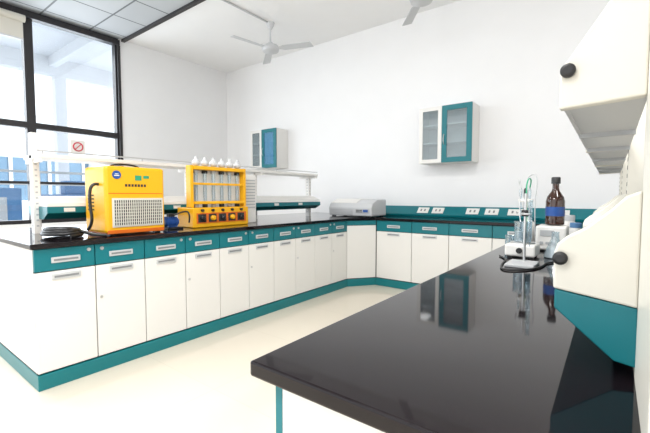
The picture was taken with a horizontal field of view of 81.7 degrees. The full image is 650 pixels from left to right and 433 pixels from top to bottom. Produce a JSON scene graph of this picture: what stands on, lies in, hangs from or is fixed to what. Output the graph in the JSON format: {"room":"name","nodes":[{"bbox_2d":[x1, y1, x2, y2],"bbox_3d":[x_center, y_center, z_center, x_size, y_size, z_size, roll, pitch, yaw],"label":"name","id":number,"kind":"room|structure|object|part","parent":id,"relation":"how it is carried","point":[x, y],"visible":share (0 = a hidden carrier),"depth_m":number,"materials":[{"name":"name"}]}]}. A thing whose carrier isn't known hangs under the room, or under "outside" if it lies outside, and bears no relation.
{"room":"laboratory","nodes":[
{"label":"laboratory","id":0,"kind":"room"},
{"bbox_2d":[0,221,86,228],"bbox_3d":[-4.880,0.531,3.943,0.200,0.750,5.300,2,4,37],"label":"wall","id":1,"kind":"structure","parent":0,"point":[77,222],"depth_m":5.16,"materials":[{"name":"paint"}]},
{"bbox_2d":[0,2,31,224],"bbox_3d":[-4.292,-1.280,4.566,0.100,2.800,1.160,2,4,37],"label":"frame","id":2,"kind":"object","parent":1,"relation":"on","point":[27,124],"visible":0.68,"depth_m":4.95,"materials":[{"name":"black metal"}]},
{"bbox_2d":[27,10,119,222],"bbox_3d":[-3.595,-1.330,5.480,0.100,2.800,1.140,2,4,37],"label":"frame","id":3,"kind":"object","parent":1,"relation":"on","point":[35,126],"visible":0.46,"depth_m":5.37,"materials":[{"name":"black metal"}]},
{"bbox_2d":[117,45,122,159],"bbox_3d":[-3.190,-1.297,5.877,0.025,2.690,0.040,2,4,37],"label":"jamb","id":4,"kind":"object","parent":1,"relation":"attached to","point":[118,47],"depth_m":5.84,"materials":[{"name":"black metal"}]},
{"bbox_3d":[-3.597,-1.310,5.482,0.005,2.660,1.040,2,4,37],"label":"glass pane","id":5,"kind":"object","parent":1,"relation":"attached to","visible":0},
{"bbox_2d":[73,142,82,151],"bbox_3d":[-3.598,-1.015,5.480,0.016,0.135,0.135,2,4,37],"label":"no smoking sign","id":6,"kind":"object","parent":5,"relation":"attached to","point":[76,142],"visible":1,"depth_m":5.47,"materials":[{"name":"red plastic"}]},
{"bbox_2d":[8,157,84,193],"bbox_3d":[-10.039,-0.950,8.606,0.050,1.200,13.580,2,4,37],"label":"bars","id":7,"kind":"object","parent":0,"point":[10,164],"depth_m":11.06,"materials":[{"name":"white metal"}]},
{"bbox_2d":[0,3,119,44],"bbox_3d":[-4.784,-2.562,3.701,0.040,0.074,5.300,2,4,37],"label":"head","id":8,"kind":"object","parent":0,"point":[30,15],"depth_m":5.18},
{"bbox_2d":[0,8,25,39],"bbox_3d":[-4.296,-2.381,4.220,0.090,0.315,1.500,2,4,37],"label":"roller blind","id":9,"kind":"object","parent":8,"relation":"attached to","point":[11,23],"visible":1,"depth_m":4.71,"materials":[{"name":"grey fabric"}]},
{"bbox_2d":[70,140,85,152],"bbox_3d":[-3.600,-1.015,5.482,0.002,0.190,0.190,2,4,37],"label":"sticker","id":10,"kind":"object","parent":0,"point":[72,142],"depth_m":5.48,"materials":[{"name":"white paper"}]},
{"bbox_2d":[0,0,192,38],"bbox_3d":[-1.064,-2.543,0.900,9.750,0.120,5.360,2,4,37],"label":"ceiling","id":11,"kind":"structure","parent":0,"point":[118,19],"depth_m":4.96,"materials":[{"name":"tile"}]},
{"bbox_2d":[121,0,205,42],"bbox_3d":[0.643,-2.578,2.976,9.550,0.034,0.050,2,4,37],"label":"trim","id":12,"kind":"structure","parent":11,"relation":"attached to","point":[193,3],"depth_m":5.13,"materials":[{"name":"black metal"}]},
{"bbox_2d":[118,39,227,217],"bbox_3d":[-2.652,-1.026,6.785,0.200,3.550,2.050,2,4,37],"label":"wall","id":13,"kind":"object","parent":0,"point":[174,108],"visible":0.43,"depth_m":6.55,"materials":[{"name":"paint"}]},
{"bbox_2d":[0,285,404,432],"bbox_3d":[-0.400,1.064,1.969,9.750,0.100,7.550,2,4,37],"label":"floor","id":14,"kind":"structure","parent":0,"point":[204,384],"depth_m":2.17,"materials":[{"name":"beige tile"}]},
{"bbox_2d":[0,212,583,391],"bbox_3d":[0.395,0.522,3.191,4.700,0.850,4.192,2,4,37],"label":"lab bench","id":15,"kind":"object","parent":14,"relation":"on","point":[71,309],"visible":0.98,"depth_m":2.87,"materials":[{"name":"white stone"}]},
{"bbox_3d":[-2.178,0.523,2.553,1.339,0.718,0.021,2,4,37],"label":"panel","id":16,"kind":"part","parent":15,"relation":"part of","materials":[{"name":"white laminate"}]},
{"bbox_2d":[40,227,106,237],"bbox_3d":[-1.686,0.101,2.475,0.437,0.067,0.237,1,3,22],"label":"hose","id":17,"kind":"object","parent":15,"relation":"on","point":[73,232],"visible":1,"depth_m":2.42,"materials":[{"name":"black plastic"}]},
{"bbox_2d":[85,164,163,235],"bbox_3d":[-1.492,-0.133,2.750,0.350,0.507,0.489,2,4,37],"label":"recirculating chiller","id":18,"kind":"object","parent":15,"relation":"on","point":[119,199],"visible":0.99,"depth_m":2.63,"materials":[{"name":"metal"}]},
{"bbox_3d":[-1.474,-0.367,2.768,0.014,0.042,0.233,2,4,37],"label":"carry handle","id":19,"kind":"part","parent":18,"relation":"part of","materials":[{"name":"black plastic"}]},
{"bbox_3d":[-1.471,0.094,2.790,0.338,0.026,0.400,2,4,37],"label":"trim","id":20,"kind":"part","parent":18,"relation":"part of","materials":[{"name":"orange"}]},
{"bbox_2d":[125,184,145,186],"bbox_3d":[-1.342,-0.220,2.667,0.002,0.018,0.147,2,4,37],"label":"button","id":21,"kind":"object","parent":18,"relation":"attached to","point":[126,185],"depth_m":2.66,"materials":[{"name":"grey plastic"}]},
{"bbox_2d":[112,198,162,227],"bbox_3d":[-1.331,-0.031,2.689,0.006,0.200,0.360,2,4,37],"label":"grille","id":22,"kind":"object","parent":18,"relation":"attached to","point":[126,212],"depth_m":2.68,"materials":[{"name":"beige plastic"}]},
{"bbox_2d":[24,132,319,233],"bbox_3d":[-1.155,-0.304,3.915,0.412,0.720,3.106,2,4,37],"label":"shelf","id":23,"kind":"object","parent":15,"relation":"on","point":[40,207],"visible":0.68,"depth_m":2.89,"materials":[{"name":"white metal"}]},
{"bbox_3d":[-1.156,-0.492,3.906,0.300,0.027,3.105,2,4,37],"label":"shelf","id":24,"kind":"part","parent":23,"relation":"part of","materials":[{"name":"white metal"}]},
{"bbox_3d":[-1.045,-0.514,3.820,0.010,0.030,3.105,2,4,37],"label":"rail","id":25,"kind":"part","parent":23,"relation":"part of","materials":[{"name":"silver metal"}]},
{"bbox_2d":[164,211,189,229],"bbox_3d":[-1.240,0.027,3.099,0.197,0.149,0.177,2,4,37],"label":"pump","id":26,"kind":"object","parent":15,"relation":"on","point":[171,222],"visible":0.95,"depth_m":3.06,"materials":[{"name":"blue plastic"}]},
{"bbox_3d":[-1.269,0.044,3.093,0.076,0.076,0.120,2,4,37],"label":"motor","id":27,"kind":"part","parent":26,"relation":"part of","materials":[{"name":"blue plastic"}]},
{"bbox_3d":[-1.269,0.094,3.096,0.160,0.015,0.130,2,4,37],"label":"plate","id":28,"kind":"part","parent":26,"relation":"part of","materials":[{"name":"black plastic"}]},
{"bbox_2d":[178,156,247,227],"bbox_3d":[-1.003,-0.221,3.435,0.272,0.607,0.600,2,4,37],"label":"apparatus","id":29,"kind":"object","parent":15,"relation":"on","point":[215,196],"visible":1,"depth_m":3.36,"materials":[{"name":"metal"}]},
{"bbox_3d":[-1.104,-0.472,3.216,0.072,0.082,0.072,2,4,37],"label":"condenser bulb","id":30,"kind":"part","parent":29,"relation":"part of","materials":[{"name":"white glass"}]},
{"bbox_3d":[-1.050,-0.476,3.286,0.072,0.082,0.072,2,4,37],"label":"condenser bulb","id":31,"kind":"part","parent":29,"relation":"part of","materials":[{"name":"white glass"}]},
{"bbox_3d":[-0.996,-0.479,3.357,0.072,0.082,0.072,2,4,37],"label":"condenser bulb","id":32,"kind":"part","parent":29,"relation":"part of","materials":[{"name":"white glass"}]},
{"bbox_3d":[-0.995,-0.249,3.428,0.010,0.323,0.540,2,4,37],"label":"plate","id":33,"kind":"part","parent":29,"relation":"part of","materials":[{"name":"white laminate"}]},
{"bbox_3d":[-0.942,-0.483,3.428,0.072,0.082,0.072,2,4,37],"label":"condenser bulb","id":34,"kind":"part","parent":29,"relation":"part of","materials":[{"name":"grey plastic"}]},
{"bbox_3d":[-0.888,-0.487,3.498,0.072,0.082,0.072,2,4,37],"label":"condenser bulb","id":35,"kind":"part","parent":29,"relation":"part of","materials":[{"name":"white glass"}]},
{"bbox_3d":[-0.834,-0.491,3.569,0.072,0.082,0.072,2,4,37],"label":"condenser bulb","id":36,"kind":"part","parent":29,"relation":"part of","materials":[{"name":"white glass"}]},
{"bbox_2d":[246,175,255,222],"bbox_3d":[-0.822,-0.179,3.835,0.178,0.480,0.170,2,4,37],"label":"box","id":37,"kind":"object","parent":15,"relation":"on","point":[250,179],"visible":0.47,"depth_m":3.80,"materials":[{"name":"white plastic"}]},
{"bbox_2d":[329,199,385,216],"bbox_3d":[0.432,-0.123,5.080,0.670,0.233,0.396,2,4,37],"label":"instrument","id":38,"kind":"object","parent":15,"relation":"on","point":[349,207],"visible":0.97,"depth_m":4.92,"materials":[{"name":"grey plastic"}]},
{"bbox_3d":[0.349,-0.216,5.155,0.400,0.057,0.331,2,4,37],"label":"lid","id":39,"kind":"part","parent":38,"relation":"part of","materials":[{"name":"white plastic"}]},
{"bbox_3d":[0.476,-0.070,4.810,0.210,0.055,0.008,2,4,37],"label":"control panel","id":40,"kind":"part","parent":38,"relation":"part of","materials":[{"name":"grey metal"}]},
{"bbox_3d":[0.452,0.078,4.666,0.376,0.056,0.020,-1,3,-15],"label":"corner drawer","id":41,"kind":"part","parent":15,"relation":"part of","materials":[{"name":"teal laminate"}]},
{"bbox_3d":[0.452,0.438,4.686,0.376,0.655,0.020,-1,3,-15],"label":"corner door","id":42,"kind":"part","parent":15,"relation":"part of","materials":[{"name":"white laminate"}]},
{"bbox_2d":[250,226,640,432],"bbox_3d":[1.458,0.600,1.755,1.165,0.850,3.693,2,4,37],"label":"lab bench","id":43,"kind":"object","parent":14,"relation":"on","point":[476,346],"visible":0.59,"depth_m":0.60,"materials":[{"name":"black stone"}]},
{"bbox_3d":[-0.072,0.624,0.646,0.015,0.723,0.015,2,4,37],"label":"corner trim","id":44,"kind":"part","parent":43,"relation":"part of","materials":[{"name":"teal laminate"}]},
{"bbox_3d":[0.364,0.642,0.314,1.079,0.723,0.015,2,4,37],"label":"panel","id":45,"kind":"part","parent":43,"relation":"part of","materials":[{"name":"white laminate"}]},
{"bbox_2d":[504,193,538,268],"bbox_3d":[0.767,0.051,1.457,0.100,0.280,0.140,2,4,37],"label":"stand","id":46,"kind":"object","parent":43,"relation":"on","point":[515,263],"visible":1,"depth_m":1.48,"materials":[{"name":"grey metal"}]},
{"bbox_3d":[0.791,0.044,1.488,0.010,0.270,0.010,2,4,37],"label":"rod","id":47,"kind":"part","parent":46,"relation":"part of","materials":[{"name":"silver metal"}]},
{"bbox_2d":[518,174,537,235],"bbox_3d":[0.983,-0.019,1.823,0.080,0.379,0.256,1,3,24],"label":"electrode","id":48,"kind":"object","parent":46,"relation":"attached to","point":[528,178],"visible":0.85,"depth_m":1.81,"materials":[{"name":"clear glass"}]},
{"bbox_2d":[505,241,539,258],"bbox_3d":[0.877,0.146,1.673,0.120,0.066,0.152,2,4,37],"label":"magnetic stirrer","id":49,"kind":"object","parent":43,"relation":"on","point":[513,248],"visible":0.96,"depth_m":1.63,"materials":[{"name":"white plastic"}]},
{"bbox_3d":[0.881,0.116,1.676,0.100,0.006,0.100,2,4,37],"label":"plate","id":50,"kind":"part","parent":49,"relation":"part of","materials":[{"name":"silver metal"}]},
{"bbox_2d":[515,231,530,240],"bbox_3d":[0.881,0.067,1.673,0.076,0.090,0.076,2,4,37],"label":"glass beaker","id":51,"kind":"object","parent":49,"relation":"on","point":[518,234],"visible":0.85,"depth_m":1.65,"materials":[{"name":"clear glass"}]},
{"bbox_2d":[517,209,534,241],"bbox_3d":[1.135,0.056,2.115,0.100,0.199,0.068,-2,4,-33],"label":"wash bottle","id":52,"kind":"object","parent":43,"relation":"on","point":[530,224],"visible":0.49,"depth_m":2.10,"materials":[{"name":"clear plastic"}]},
{"bbox_2d":[499,255,553,270],"bbox_3d":[0.862,0.179,1.595,0.621,0.007,0.238,-2,4,-37],"label":"power cable","id":53,"kind":"object","parent":43,"relation":"on","point":[505,260],"visible":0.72,"depth_m":1.38,"materials":[{"name":"black plastic"}]},
{"bbox_2d":[544,248,555,257],"bbox_3d":[1.001,0.124,1.635,0.086,0.114,0.086,2,4,37],"label":"flask","id":54,"kind":"object","parent":43,"relation":"on","point":[549,252],"visible":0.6,"depth_m":1.62,"materials":[{"name":"clear glass"}]},
{"bbox_2d":[535,224,568,250],"bbox_3d":[1.132,0.106,1.873,0.130,0.125,0.143,2,4,37],"label":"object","id":55,"kind":"object","parent":43,"relation":"on","point":[548,236],"visible":0.74,"depth_m":1.82,"materials":[{"name":"white plastic"}]},
{"bbox_2d":[545,177,564,224],"bbox_3d":[1.139,-0.076,1.859,0.084,0.236,0.084,2,4,37],"label":"bottle","id":56,"kind":"object","parent":55,"relation":"on","point":[555,201],"visible":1,"depth_m":1.83,"materials":[{"name":"brown glass"}]},
{"bbox_2d":[564,215,574,227],"bbox_3d":[1.429,0.071,2.212,0.080,0.158,0.080,2,4,37],"label":"jar","id":57,"kind":"object","parent":43,"relation":"on","point":[568,218],"visible":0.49,"depth_m":2.18,"materials":[{"name":"white plastic"}]},
{"bbox_3d":[1.429,0.008,2.209,0.068,0.032,0.068,2,4,37],"label":"lid","id":58,"kind":"part","parent":57,"relation":"part of","materials":[{"name":"grey plastic"}]},
{"bbox_2d":[569,222,581,234],"bbox_3d":[1.348,0.097,2.024,0.064,0.126,0.064,2,4,37],"label":"jar","id":59,"kind":"object","parent":43,"relation":"on","point":[574,226],"visible":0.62,"depth_m":2.00,"materials":[{"name":"white plastic"}]},
{"bbox_3d":[1.348,0.046,2.021,0.054,0.026,0.054,2,4,37],"label":"lid","id":60,"kind":"part","parent":59,"relation":"part of","materials":[{"name":"blue paint"}]},
{"bbox_2d":[552,0,649,432],"bbox_3d":[1.127,-0.252,1.311,0.335,0.900,2.530,2,4,37],"label":"shelf","id":61,"kind":"object","parent":43,"relation":"on","point":[601,278],"visible":1,"depth_m":0.56,"materials":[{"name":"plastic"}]},
{"bbox_3d":[0.371,0.066,0.594,0.021,0.021,0.012,2,4,37],"label":"knob","id":62,"kind":"part","parent":61,"relation":"part of","materials":[{"name":"black plastic"}]},
{"bbox_3d":[0.373,-0.224,0.577,0.021,0.021,0.012,2,4,37],"label":"knob","id":63,"kind":"part","parent":61,"relation":"part of","materials":[{"name":"black plastic"}]},
{"bbox_2d":[127,0,459,72],"bbox_3d":[1.224,-2.706,3.898,9.750,0.120,2.190,2,4,37],"label":"ceiling","id":64,"kind":"structure","parent":0,"point":[201,34],"depth_m":5.40,"materials":[{"name":"paint"}]},
{"bbox_2d":[222,0,267,22],"bbox_3d":[-1.586,-2.651,4.214,0.024,0.023,2.600,2,4,37],"label":"conduit","id":65,"kind":"object","parent":64,"relation":"attached to","point":[222,0],"visible":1,"depth_m":4.92,"materials":[{"name":"grey plastic"}]},
{"bbox_2d":[230,21,313,63],"bbox_3d":[-0.804,-2.504,5.199,1.100,0.425,1.042,2,4,37],"label":"ceiling fan","id":66,"kind":"object","parent":64,"relation":"hanging from","point":[269,48],"visible":1,"depth_m":5.22,"materials":[{"name":"grey plastic"}]},
{"bbox_3d":[-1.027,-2.353,5.056,0.520,0.032,0.115,-3,4,-44],"label":"blade","id":67,"kind":"part","parent":66,"relation":"part of","materials":[{"name":"grey plastic"}]},
{"bbox_3d":[-0.855,-2.385,5.654,0.115,0.032,0.520,-1,3,-14],"label":"blade","id":68,"kind":"part","parent":66,"relation":"part of","materials":[{"name":"grey plastic"}]},
{"bbox_3d":[-0.768,-2.375,5.305,0.250,0.155,0.250,2,4,37],"label":"motor","id":69,"kind":"part","parent":66,"relation":"part of","materials":[{"name":"grey plastic"}]},
{"bbox_3d":[-0.422,-2.361,5.206,0.520,0.032,0.115,1,3,16],"label":"blade","id":70,"kind":"part","parent":66,"relation":"part of","materials":[{"name":"grey plastic"}]},
{"bbox_2d":[402,0,432,25],"bbox_3d":[1.050,-2.431,3.853,1.039,0.425,1.101,2,4,37],"label":"ceiling fan","id":71,"kind":"object","parent":64,"relation":"hanging from","point":[416,4],"visible":1,"depth_m":4.15,"materials":[{"name":"grey plastic"}]},
{"bbox_3d":[1.001,-2.312,4.308,0.115,0.032,0.520,0,3,-2],"label":"blade","id":72,"kind":"part","parent":71,"relation":"part of","materials":[{"name":"grey plastic"}]},
{"bbox_3d":[1.014,-2.301,3.949,0.250,0.155,0.250,2,4,37],"label":"motor","id":73,"kind":"part","parent":71,"relation":"part of","materials":[{"name":"grey plastic"}]},
{"bbox_2d":[226,0,619,214],"bbox_3d":[1.827,-0.917,4.788,9.750,3.550,0.200,2,4,37],"label":"wall","id":74,"kind":"structure","parent":0,"point":[349,106],"depth_m":4.97,"materials":[{"name":"paint"}]},
{"bbox_2d":[250,128,287,169],"bbox_3d":[-0.990,-1.171,6.590,0.630,0.660,0.328,2,4,37],"label":"upper cabinet","id":75,"kind":"object","parent":74,"relation":"attached to","point":[269,147],"visible":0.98,"depth_m":6.50,"materials":[{"name":"white laminate"}]},
{"bbox_3d":[-1.204,-1.171,6.598,0.276,0.660,0.020,2,4,37],"label":"white door","id":76,"kind":"part","parent":75,"relation":"part of","materials":[{"name":"white laminate"}]},
{"bbox_3d":[-0.954,-1.161,6.407,0.346,0.660,0.020,2,4,37],"label":"teal door","id":77,"kind":"part","parent":75,"relation":"part of","materials":[{"name":"teal laminate"}]},
{"bbox_2d":[419,101,479,164],"bbox_3d":[1.531,-1.008,4.675,0.650,0.685,0.328,2,4,37],"label":"upper cabinet","id":78,"kind":"object","parent":74,"relation":"attached to","point":[448,134],"visible":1,"depth_m":4.68,"materials":[{"name":"white laminate"}]},
{"bbox_3d":[1.313,-1.009,4.685,0.286,0.685,0.020,2,4,37],"label":"white door","id":79,"kind":"part","parent":78,"relation":"part of","materials":[{"name":"white laminate"}]},
{"bbox_3d":[1.571,-0.998,4.488,0.356,0.685,0.020,2,4,37],"label":"teal door","id":80,"kind":"part","parent":78,"relation":"part of","materials":[{"name":"teal laminate"}]},
{"bbox_2d":[386,205,596,221],"bbox_3d":[1.993,-0.042,4.475,3.650,0.133,0.165,2,4,37],"label":"channel","id":81,"kind":"object","parent":74,"relation":"attached to","point":[510,213],"visible":0.61,"depth_m":4.54,"materials":[{"name":"teal metal"}]},
{"label":"outside","id":82,"kind":"structure","parent":0,"visible":0},
{"bbox_3d":[-7.695,0.847,8.438,9.600,0.130,20.000,2,4,37],"label":"ground","id":83,"kind":"structure","parent":82,"visible":0},
{"bbox_2d":[0,169,85,220],"bbox_3d":[-5.128,-0.059,6.492,0.780,1.850,5.100,2,4,37],"label":"machine","id":84,"kind":"object","parent":83,"relation":"on","point":[10,198],"visible":0.21,"depth_m":6.12,"materials":[{"name":"blue paint"}]},
{"bbox_2d":[0,22,112,193],"bbox_3d":[-5.677,-1.158,5.529,3.000,4.150,14.000,2,4,37],"label":"building","id":85,"kind":"structure","parent":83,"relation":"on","point":[59,55],"depth_m":7.64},
{"bbox_2d":[0,80,113,219],"bbox_3d":[-9.246,-2.947,9.415,0.500,7.300,20.000,2,4,37],"label":"facade","id":86,"kind":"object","parent":83,"relation":"on","point":[93,109],"visible":0.14,"depth_m":11.51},
{"bbox_2d":[0,156,88,199],"bbox_3d":[-10.103,-0.950,8.604,0.050,1.200,14.500,2,4,37],"label":"glazing","id":87,"kind":"object","parent":86,"relation":"attached to","point":[18,162],"visible":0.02,"depth_m":10.67,"materials":[{"name":"blue glass"}]}
]}

